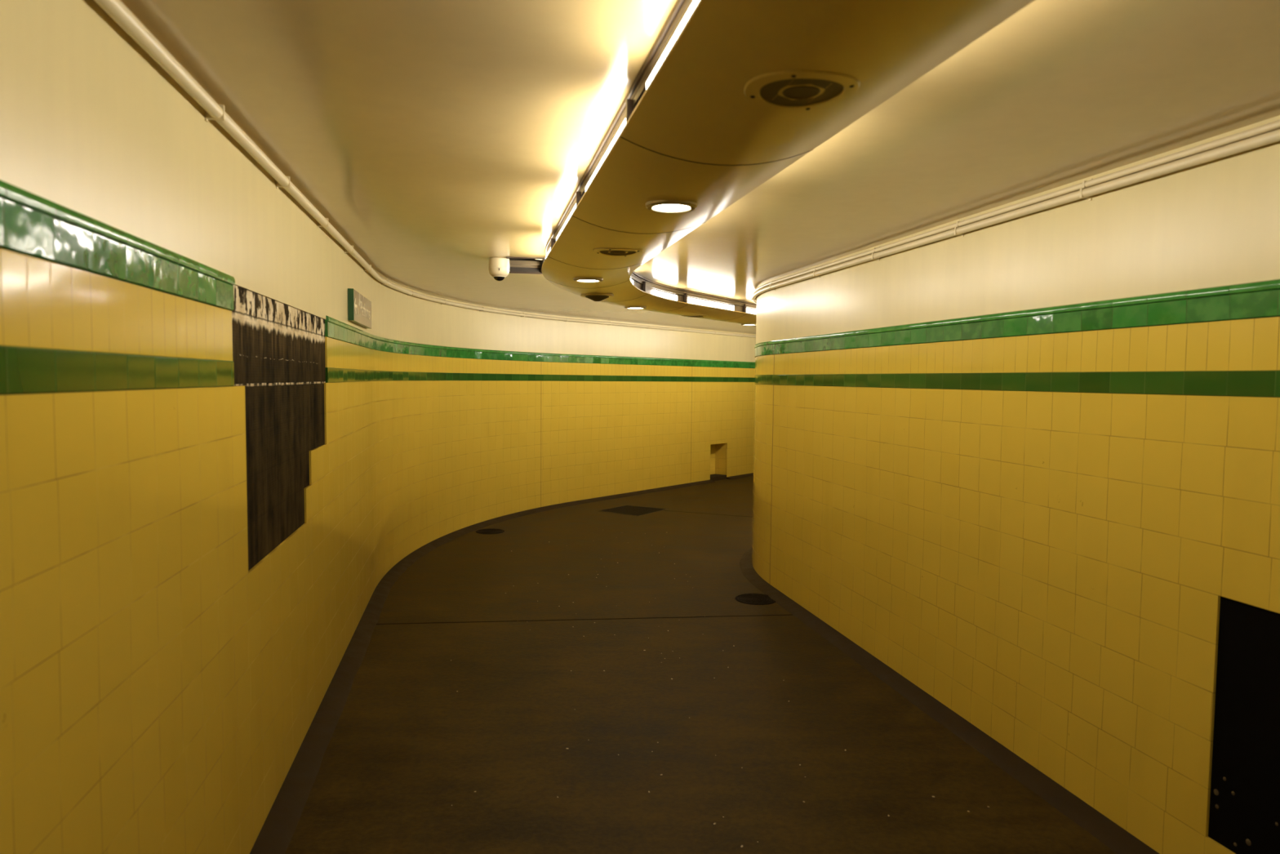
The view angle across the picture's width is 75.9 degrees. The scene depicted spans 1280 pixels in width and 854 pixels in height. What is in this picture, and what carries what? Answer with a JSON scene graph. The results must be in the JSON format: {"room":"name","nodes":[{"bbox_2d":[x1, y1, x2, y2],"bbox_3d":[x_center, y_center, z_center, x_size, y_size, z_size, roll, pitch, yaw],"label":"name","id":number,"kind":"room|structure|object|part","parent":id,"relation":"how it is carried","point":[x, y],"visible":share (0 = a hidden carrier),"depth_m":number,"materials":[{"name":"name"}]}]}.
{"room":"subway station corridor","nodes":[
{"label":"subway station corridor","id":0,"kind":"room"},
{"bbox_2d":[0,0,1279,853],"bbox_3d":[1.717,0.106,5.941,7.939,2.404,23.685,1,3,11],"label":"wall","id":1,"kind":"structure","parent":0,"point":[160,693],"depth_m":2.86,"materials":[{"name":"tile"}]},
{"bbox_2d":[231,284,325,570],"bbox_3d":[-1.414,-0.035,3.305,0.006,0.943,1.626,0,3,-11],"label":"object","id":2,"kind":"structure","parent":1,"relation":"attached to","point":[275,344],"depth_m":3.08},
{"bbox_2d":[347,288,371,328],"bbox_3d":[-1.767,-0.739,5.190,0.032,0.184,0.857,0,3,-11],"label":"direction sign","id":3,"kind":"object","parent":1,"relation":"attached to","point":[359,308],"visible":1,"depth_m":5.03,"materials":[{"name":"white metal"}]},
{"bbox_2d":[0,345,754,394],"bbox_3d":[0.244,-0.364,6.196,4.927,0.076,23.683,1,3,11],"label":"trim","id":4,"kind":"structure","parent":1,"relation":"attached to","point":[23,370],"depth_m":1.80,"materials":[{"name":"green tile"}]},
{"bbox_2d":[0,179,755,368],"bbox_3d":[0.247,-0.593,6.182,4.930,0.076,23.683,1,3,11],"label":"trim","id":5,"kind":"structure","parent":1,"relation":"attached to","point":[23,229],"depth_m":1.79,"materials":[{"name":"green tile"}]},
{"bbox_2d":[94,0,755,337],"bbox_3d":[0.274,-1.083,6.148,4.956,0.056,23.666,1,3,11],"label":"conduit","id":6,"kind":"object","parent":1,"relation":"attached to","point":[117,10],"visible":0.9,"depth_m":2.46,"materials":[{"name":"beige metal"}]},
{"bbox_2d":[249,472,1159,853],"bbox_3d":[1.704,1.250,6.008,7.932,0.051,23.682,1,3,11],"label":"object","id":7,"kind":"structure","parent":1,"relation":"attached to","point":[276,833],"depth_m":3.75,"materials":[{"name":"brown"}]},
{"bbox_3d":[1.157,0.812,13.041,0.222,0.074,0.466,3,4,39],"label":"niche sill","id":8,"kind":"part","parent":1,"relation":"part of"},
{"bbox_2d":[751,120,1279,303],"bbox_3d":[3.016,-0.980,5.061,4.734,0.080,21.506,1,3,10],"label":"conduit","id":9,"kind":"object","parent":1,"relation":"attached to","point":[1087,190],"visible":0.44,"depth_m":3.05,"materials":[{"name":"beige metal"}]},
{"bbox_2d":[754,279,1279,356],"bbox_3d":[3.036,-0.500,5.082,4.718,0.076,21.477,1,3,10],"label":"trim","id":10,"kind":"structure","parent":1,"relation":"attached to","point":[1264,304],"depth_m":3.08,"materials":[{"name":"green tile"}]},
{"bbox_2d":[754,370,1279,397],"bbox_3d":[3.035,-0.272,5.095,4.715,0.076,21.474,1,3,10],"label":"trim","id":11,"kind":"structure","parent":1,"relation":"attached to","point":[1206,383],"depth_m":3.09,"materials":[{"name":"green tile"}]},
{"bbox_2d":[1208,595,1279,853],"bbox_3d":[1.834,0.913,2.246,0.007,0.761,0.586,0,3,-12],"label":"panel","id":12,"kind":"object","parent":1,"relation":"attached to","point":[1244,812],"depth_m":2.42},
{"bbox_2d":[120,0,1279,333],"bbox_3d":[2.588,-1.072,5.703,9.296,0.001,23.298,1,3,0],"label":"ceiling","id":13,"kind":"structure","parent":0,"point":[439,139],"depth_m":2.37,"materials":[{"name":"paint"}]},
{"bbox_2d":[488,257,509,280],"bbox_3d":[-0.902,-1.007,5.250,0.134,0.144,0.136,1,3,0],"label":"security camera","id":14,"kind":"object","parent":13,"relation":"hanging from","point":[499,267],"visible":1,"depth_m":5.20,"materials":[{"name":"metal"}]},
{"bbox_2d":[506,256,545,274],"bbox_3d":[-0.774,-1.154,5.557,0.259,0.136,0.746,0,3,-9],"label":"bracket","id":15,"kind":"object","parent":13,"relation":"attached to","point":[533,265],"visible":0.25,"depth_m":5.81,"materials":[{"name":"silver metal"}]},
{"bbox_2d":[541,0,1034,324],"bbox_3d":[1.347,-0.916,4.368,4.241,0.178,19.227,1,3,9],"label":"ceiling panel","id":16,"kind":"object","parent":13,"relation":"attached to","point":[694,134],"visible":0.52,"depth_m":1.87,"materials":[{"name":"paint"}]},
{"bbox_2d":[545,244,551,258],"bbox_3d":[-0.516,-0.977,4.812,0.079,0.087,0.967,0,3,-7],"label":"strip light","id":17,"kind":"object","parent":16,"relation":"attached to","point":[549,246],"visible":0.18,"depth_m":4.54,"materials":[{"name":"white plastic"}]},
{"bbox_2d":[553,199,576,242],"bbox_3d":[-0.329,-0.914,3.779,0.052,0.087,1.082,0,3,-11],"label":"strip light","id":18,"kind":"object","parent":16,"relation":"attached to","point":[574,206],"visible":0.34,"depth_m":3.71,"materials":[{"name":"white plastic"}]},
{"bbox_2d":[573,277,603,282],"bbox_3d":[-0.307,-0.874,4.851,0.178,0.021,0.178,0,3,-8],"label":"recessed light","id":19,"kind":"object","parent":16,"relation":"attached to","point":[575,279],"visible":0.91,"depth_m":4.82,"materials":[{"name":"white"}]},
{"bbox_3d":[-0.294,-0.904,4.859,0.573,0.064,1.001,0,3,-7],"label":"panel","id":20,"kind":"part","parent":16,"relation":"part of","materials":[{"name":"paint"}]},
{"bbox_2d":[580,293,613,301],"bbox_3d":[-0.303,-0.916,5.797,0.232,0.058,0.232,1,3,8],"label":"ceiling speaker","id":21,"kind":"object","parent":16,"relation":"attached to","point":[595,297],"visible":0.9,"depth_m":5.74,"materials":[{"name":"metal"}]},
{"bbox_3d":[-0.302,-0.934,5.796,0.232,0.023,0.232,1,3,8],"label":"trim plate","id":22,"kind":"part","parent":21,"relation":"part of","materials":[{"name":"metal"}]},
{"bbox_3d":[-0.287,-0.959,5.792,0.576,0.064,1.021,1,3,8],"label":"panel","id":23,"kind":"part","parent":16,"relation":"part of","materials":[{"name":"paint"}]},
{"bbox_2d":[580,112,625,196],"bbox_3d":[-0.113,-0.849,2.703,0.052,0.087,1.062,0,3,-11],"label":"strip light","id":24,"kind":"object","parent":16,"relation":"attached to","point":[622,122],"visible":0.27,"depth_m":2.58,"materials":[{"name":"white plastic"}]},
{"bbox_3d":[1.141,-1.002,4.395,3.783,0.013,19.206,1,3,9],"label":"rail","id":25,"kind":"part","parent":16,"relation":"part of","materials":[{"name":"silver metal"}]},
{"bbox_3d":[1.147,-0.986,4.394,3.784,0.011,19.201,1,3,9],"label":"rail","id":26,"kind":"part","parent":16,"relation":"part of","materials":[{"name":"silver metal"}]},
{"bbox_2d":[592,248,643,257],"bbox_3d":[-0.102,-0.820,3.797,0.232,0.032,0.232,0,3,-11],"label":"ceiling speaker","id":27,"kind":"object","parent":16,"relation":"attached to","point":[603,251],"visible":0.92,"depth_m":3.80,"materials":[{"name":"metal"}]},
{"bbox_2d":[600,249,635,255],"bbox_3d":[-0.102,-0.816,3.797,0.167,0.019,0.167,0,3,-11],"label":"grille","id":28,"kind":"object","parent":27,"relation":"attached to","point":[603,252],"depth_m":3.82,"materials":[{"name":"metal"}]},
{"bbox_3d":[-0.111,-0.843,3.840,0.546,0.064,1.108,0,3,-11],"label":"panel","id":29,"kind":"part","parent":16,"relation":"part of","materials":[{"name":"paint"}]},
{"bbox_2d":[624,306,646,309],"bbox_3d":[-0.037,-0.979,6.704,0.178,0.021,0.178,2,4,24],"label":"recessed light","id":30,"kind":"object","parent":16,"relation":"attached to","point":[625,307],"visible":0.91,"depth_m":6.67,"materials":[{"name":"white"}]},
{"bbox_2d":[630,274,643,290],"bbox_3d":[-0.069,-1.027,5.745,0.072,0.087,0.864,1,3,8],"label":"strip light","id":31,"kind":"object","parent":16,"relation":"attached to","point":[634,281],"visible":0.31,"depth_m":6.00,"materials":[{"name":"white"}]},
{"bbox_3d":[-0.023,-1.009,6.696,0.576,0.064,1.021,2,4,24],"label":"panel","id":32,"kind":"part","parent":16,"relation":"part of","materials":[{"name":"paint"}]},
{"bbox_2d":[645,282,684,302],"bbox_3d":[0.175,-1.074,6.590,0.072,0.087,0.864,2,4,24],"label":"strip light","id":33,"kind":"object","parent":16,"relation":"attached to","point":[651,289],"visible":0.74,"depth_m":6.63,"materials":[{"name":"white plastic"}]},
{"bbox_2d":[653,289,677,300],"bbox_3d":[0.193,-1.062,6.636,0.052,0.051,0.460,2,4,25],"label":"diffuser","id":34,"kind":"object","parent":33,"relation":"attached to","point":[668,294],"depth_m":6.67,"materials":[{"name":"white plastic"}]},
{"bbox_2d":[632,0,698,106],"bbox_3d":[0.103,-0.784,1.631,0.052,0.087,1.072,0,3,-11],"label":"strip light","id":35,"kind":"object","parent":16,"relation":"attached to","point":[691,5],"visible":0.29,"depth_m":1.75,"materials":[{"name":"white plastic"}]},
{"bbox_2d":[646,0,698,88],"bbox_3d":[0.118,-0.769,1.539,0.044,0.059,0.828,0,3,-11],"label":"diffuser","id":36,"kind":"object","parent":35,"relation":"attached to","point":[693,3],"depth_m":1.69,"materials":[{"name":"white plastic"}]},
{"bbox_2d":[644,200,697,213],"bbox_3d":[0.106,-0.747,2.765,0.178,0.021,0.178,0,3,-11],"label":"recessed light","id":37,"kind":"object","parent":16,"relation":"attached to","point":[656,206],"visible":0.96,"depth_m":2.74,"materials":[{"name":"white plastic"}]},
{"bbox_3d":[0.106,-0.778,2.764,0.546,0.064,1.088,0,3,-11],"label":"panel","id":38,"kind":"part","parent":16,"relation":"part of","materials":[{"name":"paint"}]},
{"bbox_3d":[1.565,-0.975,4.291,3.737,0.011,18.820,1,3,9],"label":"rail","id":39,"kind":"part","parent":16,"relation":"part of","materials":[{"name":"silver metal"}]},
{"bbox_3d":[1.571,-0.991,4.288,3.735,0.013,18.814,1,3,9],"label":"rail","id":40,"kind":"part","parent":16,"relation":"part of","materials":[{"name":"silver metal"}]},
{"bbox_2d":[684,314,706,317],"bbox_3d":[0.501,-1.037,7.602,0.232,0.032,0.232,3,4,33],"label":"ceiling speaker","id":41,"kind":"object","parent":16,"relation":"attached to","point":[701,315],"visible":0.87,"depth_m":7.60,"materials":[{"name":"metal"}]},
{"bbox_3d":[0.500,-1.057,7.599,0.546,0.064,1.151,3,4,33],"label":"panel","id":42,"kind":"part","parent":16,"relation":"part of","materials":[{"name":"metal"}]},
{"bbox_2d":[687,293,744,311],"bbox_3d":[0.686,-1.120,7.464,0.052,0.087,1.119,3,4,33],"label":"strip light","id":43,"kind":"object","parent":16,"relation":"attached to","point":[692,299],"visible":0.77,"depth_m":7.42,"materials":[{"name":"white plastic"}]},
{"bbox_2d":[687,297,734,310],"bbox_3d":[0.634,-1.102,7.379,0.044,0.051,0.866,3,4,33],"label":"diffuser","id":44,"kind":"object","parent":43,"relation":"attached to","point":[707,301],"depth_m":7.39,"materials":[{"name":"white plastic"}]},
{"bbox_3d":[1.115,-1.106,8.543,0.546,0.064,1.098,3,4,33],"label":"panel","id":45,"kind":"part","parent":16,"relation":"part of","materials":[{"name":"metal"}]},
{"bbox_2d":[741,323,755,325],"bbox_3d":[1.147,-1.078,8.595,0.178,0.021,0.178,3,4,33],"label":"recessed light","id":46,"kind":"object","parent":16,"relation":"attached to","point":[746,324],"visible":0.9,"depth_m":8.53,"materials":[{"name":"white"}]},
{"bbox_2d":[746,304,756,314],"bbox_3d":[1.298,-1.169,8.405,0.052,0.087,1.072,3,4,33],"label":"strip light","id":47,"kind":"object","parent":16,"relation":"attached to","point":[749,308],"visible":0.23,"depth_m":8.06,"materials":[{"name":"white plastic"}]},
{"bbox_2d":[746,307,756,314],"bbox_3d":[1.250,-1.151,8.325,0.044,0.051,0.828,3,4,33],"label":"diffuser","id":48,"kind":"object","parent":47,"relation":"attached to","point":[750,310],"depth_m":8.06,"materials":[{"name":"white plastic"}]},
{"bbox_2d":[743,70,860,111],"bbox_3d":[0.327,-0.691,1.664,0.232,0.032,0.232,0,3,-11],"label":"ceiling vent","id":49,"kind":"object","parent":16,"relation":"attached to","point":[770,84],"visible":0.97,"depth_m":1.66,"materials":[{"name":"metal"}]},
{"bbox_2d":[760,78,843,106],"bbox_3d":[0.327,-0.687,1.664,0.167,0.019,0.167,0,3,-11],"label":"grille","id":50,"kind":"object","parent":49,"relation":"attached to","point":[770,88],"depth_m":1.67,"materials":[{"name":"metal"}]},
{"bbox_3d":[0.322,-0.713,1.692,0.546,0.064,1.098,0,3,-11],"label":"panel","id":51,"kind":"part","parent":16,"relation":"part of","materials":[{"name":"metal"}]},
{"bbox_2d":[284,475,1116,853],"bbox_3d":[1.626,1.256,6.010,7.813,0.005,23.712,1,3,10],"label":"floor","id":52,"kind":"structure","parent":0,"point":[405,747],"depth_m":3.76,"materials":[{"name":"brown concrete"}]},
{"bbox_2d":[475,528,504,533],"bbox_3d":[-1.547,1.078,8.466,0.290,0.007,0.290,0,4,-17],"label":"drain cover","id":53,"kind":"object","parent":52,"relation":"on","point":[491,531],"visible":1,"depth_m":8.47,"materials":[{"name":"metal"}]},
{"bbox_3d":[-1.547,1.079,8.466,0.248,0.005,0.248,0,4,-17],"label":"lid","id":54,"kind":"part","parent":53,"relation":"part of","materials":[{"name":"metal"}]},
{"bbox_2d":[597,505,667,515],"bbox_3d":[-0.093,1.007,9.934,0.607,0.006,0.649,3,4,34],"label":"floor hatch","id":55,"kind":"object","parent":52,"relation":"on","point":[633,510],"visible":1,"depth_m":9.90,"materials":[{"name":"metal"}]},
{"bbox_2d":[451,533,989,847],"bbox_3d":[-0.043,1.269,5.451,2.204,0.006,6.380,0,3,-6],"label":"floor grit","id":56,"kind":"structure","parent":52,"relation":"on","point":[645,533],"depth_m":3.50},
{"bbox_2d":[735,593,775,604],"bbox_3d":[0.843,1.249,5.953,0.300,0.007,0.300,0,4,-17],"label":"drain cover","id":57,"kind":"object","parent":52,"relation":"on","point":[748,598],"visible":1,"depth_m":5.94,"materials":[{"name":"metal"}]}
]}

